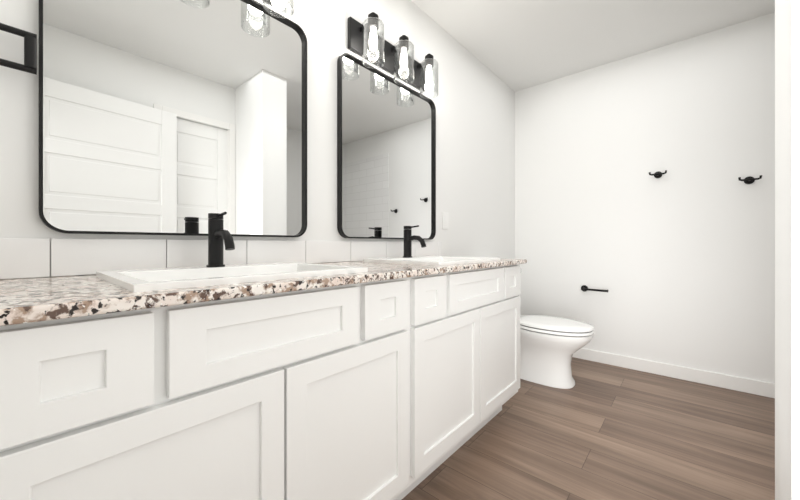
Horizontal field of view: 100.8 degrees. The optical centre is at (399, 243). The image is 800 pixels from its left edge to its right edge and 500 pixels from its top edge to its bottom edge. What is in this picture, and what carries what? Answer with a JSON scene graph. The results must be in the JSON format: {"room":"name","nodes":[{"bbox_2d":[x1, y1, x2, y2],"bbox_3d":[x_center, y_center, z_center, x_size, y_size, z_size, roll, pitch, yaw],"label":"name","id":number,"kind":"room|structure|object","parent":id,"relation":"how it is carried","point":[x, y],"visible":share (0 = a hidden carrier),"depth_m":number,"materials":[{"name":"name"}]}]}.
{"room":"bathroom","nodes":[
{"label":"bathroom","id":0,"kind":"room"},
{"bbox_2d":[0,0,514,279],"bbox_3d":[-0.024,-0.246,1.965,0.100,2.440,3.535,0,0,41],"label":"wall","id":1,"kind":"structure","parent":0,"point":[474,101],"depth_m":1.72,"materials":[{"name":"white paint"}]},
{"bbox_2d":[0,23,36,74],"bbox_3d":[-0.964,-0.471,0.753,0.066,0.115,0.185,0,0,41],"label":"towel ring","id":2,"kind":"object","parent":1,"relation":"attached to","point":[30,53],"visible":1,"depth_m":0.79,"materials":[{"name":"black metal"}]},
{"bbox_2d":[39,0,306,236],"bbox_3d":[-0.661,-0.472,1.131,0.028,0.888,0.775,0,0,41],"label":"mirror","id":3,"kind":"object","parent":1,"relation":"attached to","point":[172,117],"visible":0.94,"depth_m":1.06,"materials":[{"name":"black mirror"}]},
{"bbox_2d":[0,236,441,285],"bbox_3d":[-0.398,0.035,1.449,0.008,0.100,2.060,0,0,41],"label":"backsplash","id":4,"kind":"structure","parent":1,"relation":"attached to","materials":[{"name":"white tile"}]},
{"bbox_2d":[263,0,293,17],"bbox_3d":[-0.622,-0.998,1.077,0.158,0.238,0.610,0,0,41],"label":"sconce","id":5,"kind":"object","parent":1,"relation":"attached to","point":[280,5],"visible":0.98,"depth_m":1.29,"materials":[{"name":"black"}]},
{"bbox_2d":[337,53,435,239],"bbox_3d":[-0.033,-0.472,1.853,0.028,0.888,0.775,0,0,41],"label":"mirror","id":6,"kind":"object","parent":1,"relation":"attached to","point":[386,156],"visible":1,"depth_m":1.79,"materials":[{"name":"black mirror"}]},
{"bbox_2d":[348,12,437,98],"bbox_3d":[0.003,-0.998,1.796,0.158,0.238,0.610,0,0,41],"label":"sconce","id":7,"kind":"object","parent":1,"relation":"attached to","point":[366,41],"visible":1,"depth_m":1.75,"materials":[{"name":"black"}]},
{"bbox_2d":[443,212,448,228],"bbox_3d":[0.314,-0.161,2.268,0.008,0.116,0.070,0,0,41],"label":"light switch","id":8,"kind":"object","parent":1,"relation":"attached to","point":[445,220],"visible":1,"depth_m":2.27,"materials":[{"name":"white plastic"}]},
{"bbox_2d":[402,357,774,499],"bbox_3d":[0.995,1.004,1.079,2.800,0.060,3.535,0,0,41],"label":"floor","id":9,"kind":"structure","parent":0,"point":[600,431],"depth_m":1.60,"materials":[{"name":"brown wood"}]},
{"bbox_2d":[0,264,519,499],"bbox_3d":[-0.195,0.541,1.271,0.547,0.865,2.058,0,0,41],"label":"bathroom vanity","id":10,"kind":"object","parent":9,"relation":"on","point":[215,366],"depth_m":0.74,"materials":[{"name":"white paint"}]},
{"bbox_2d":[0,260,526,327],"bbox_3d":[-0.181,0.097,1.268,0.572,0.023,2.072,0,0,41],"label":"countertop","id":11,"kind":"structure","parent":10,"relation":"on","point":[25,301],"depth_m":0.64,"materials":[{"name":"multicoloured stone"}]},
{"bbox_2d":[204,212,235,263],"bbox_3d":[-0.549,-0.013,1.021,0.147,0.170,0.052,0,0,41],"label":"faucet","id":12,"kind":"object","parent":11,"relation":"on","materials":[{"name":"black metal"}]},
{"bbox_2d":[92,260,371,291],"bbox_3d":[-0.452,0.135,0.946,0.440,0.125,0.570,0,0,41],"label":"sink","id":13,"kind":"object","parent":11,"relation":"in","point":[172,275],"depth_m":0.93,"materials":[{"name":"white ceramic"}]},
{"bbox_2d":[400,225,427,255],"bbox_3d":[0.077,-0.013,1.741,0.147,0.170,0.051,0,0,41],"label":"faucet","id":14,"kind":"object","parent":11,"relation":"on","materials":[{"name":"black metal"}]},
{"bbox_2d":[360,256,503,263],"bbox_3d":[0.174,0.135,1.666,0.440,0.125,0.570,0,0,41],"label":"sink","id":15,"kind":"object","parent":11,"relation":"in","point":[379,259],"depth_m":1.67,"materials":[{"name":"white ceramic"}]},
{"bbox_2d":[518,267,593,388],"bbox_3d":[0.993,0.584,2.449,0.775,0.780,0.484,0,0,41],"label":"toilet","id":16,"kind":"object","parent":9,"relation":"on","point":[550,346],"visible":0.67,"depth_m":2.27,"materials":[{"name":"white ceramic"}]},
{"bbox_2d":[411,0,774,91],"bbox_3d":[0.995,-1.496,1.079,2.800,0.060,3.535,0,0,41],"label":"ceiling","id":17,"kind":"structure","parent":0,"point":[516,45],"depth_m":2.24,"materials":[{"name":"white paint"}]},
{"bbox_2d":[515,12,774,383],"bbox_3d":[2.160,-0.246,2.343,2.700,2.440,0.100,0,0,41],"label":"wall","id":18,"kind":"structure","parent":0,"point":[677,260],"depth_m":2.46,"materials":[{"name":"white paint"}]},
{"bbox_2d":[581,285,607,291],"bbox_3d":[1.593,0.374,2.716,0.207,0.052,0.077,0,0,41],"label":"paper holder","id":19,"kind":"object","parent":18,"relation":"attached to","point":[584,287],"visible":1,"depth_m":2.71,"materials":[{"name":"black metal"}]},
{"bbox_2d":[649,170,666,177],"bbox_3d":[1.913,-0.516,2.455,0.108,0.050,0.050,0,0,41],"label":"robe hook","id":20,"kind":"object","parent":18,"relation":"attached to","point":[658,174],"visible":0.98,"depth_m":2.46,"materials":[{"name":"black metal"}]},
{"bbox_2d":[572,348,774,397],"bbox_3d":[1.742,0.928,2.632,1.690,0.092,0.012,0,0,41],"label":"baseboard","id":21,"kind":"structure","parent":18,"relation":"attached to","point":[757,387],"depth_m":2.38,"materials":[{"name":"white paint"}]},
{"bbox_2d":[738,175,761,183],"bbox_3d":[2.268,-0.416,2.147,0.108,0.050,0.050,0,0,41],"label":"robe hook","id":22,"kind":"object","parent":18,"relation":"attached to","point":[749,180],"visible":0.96,"depth_m":2.15,"materials":[{"name":"black metal"}]},
{"bbox_2d":[775,0,799,499],"bbox_3d":[1.574,-0.246,0.553,1.236,2.440,0.220,0,0,41],"label":"door frame","id":23,"kind":"structure","parent":0,"point":[787,249],"depth_m":0.91,"materials":[{"name":"white paint"}]}
]}

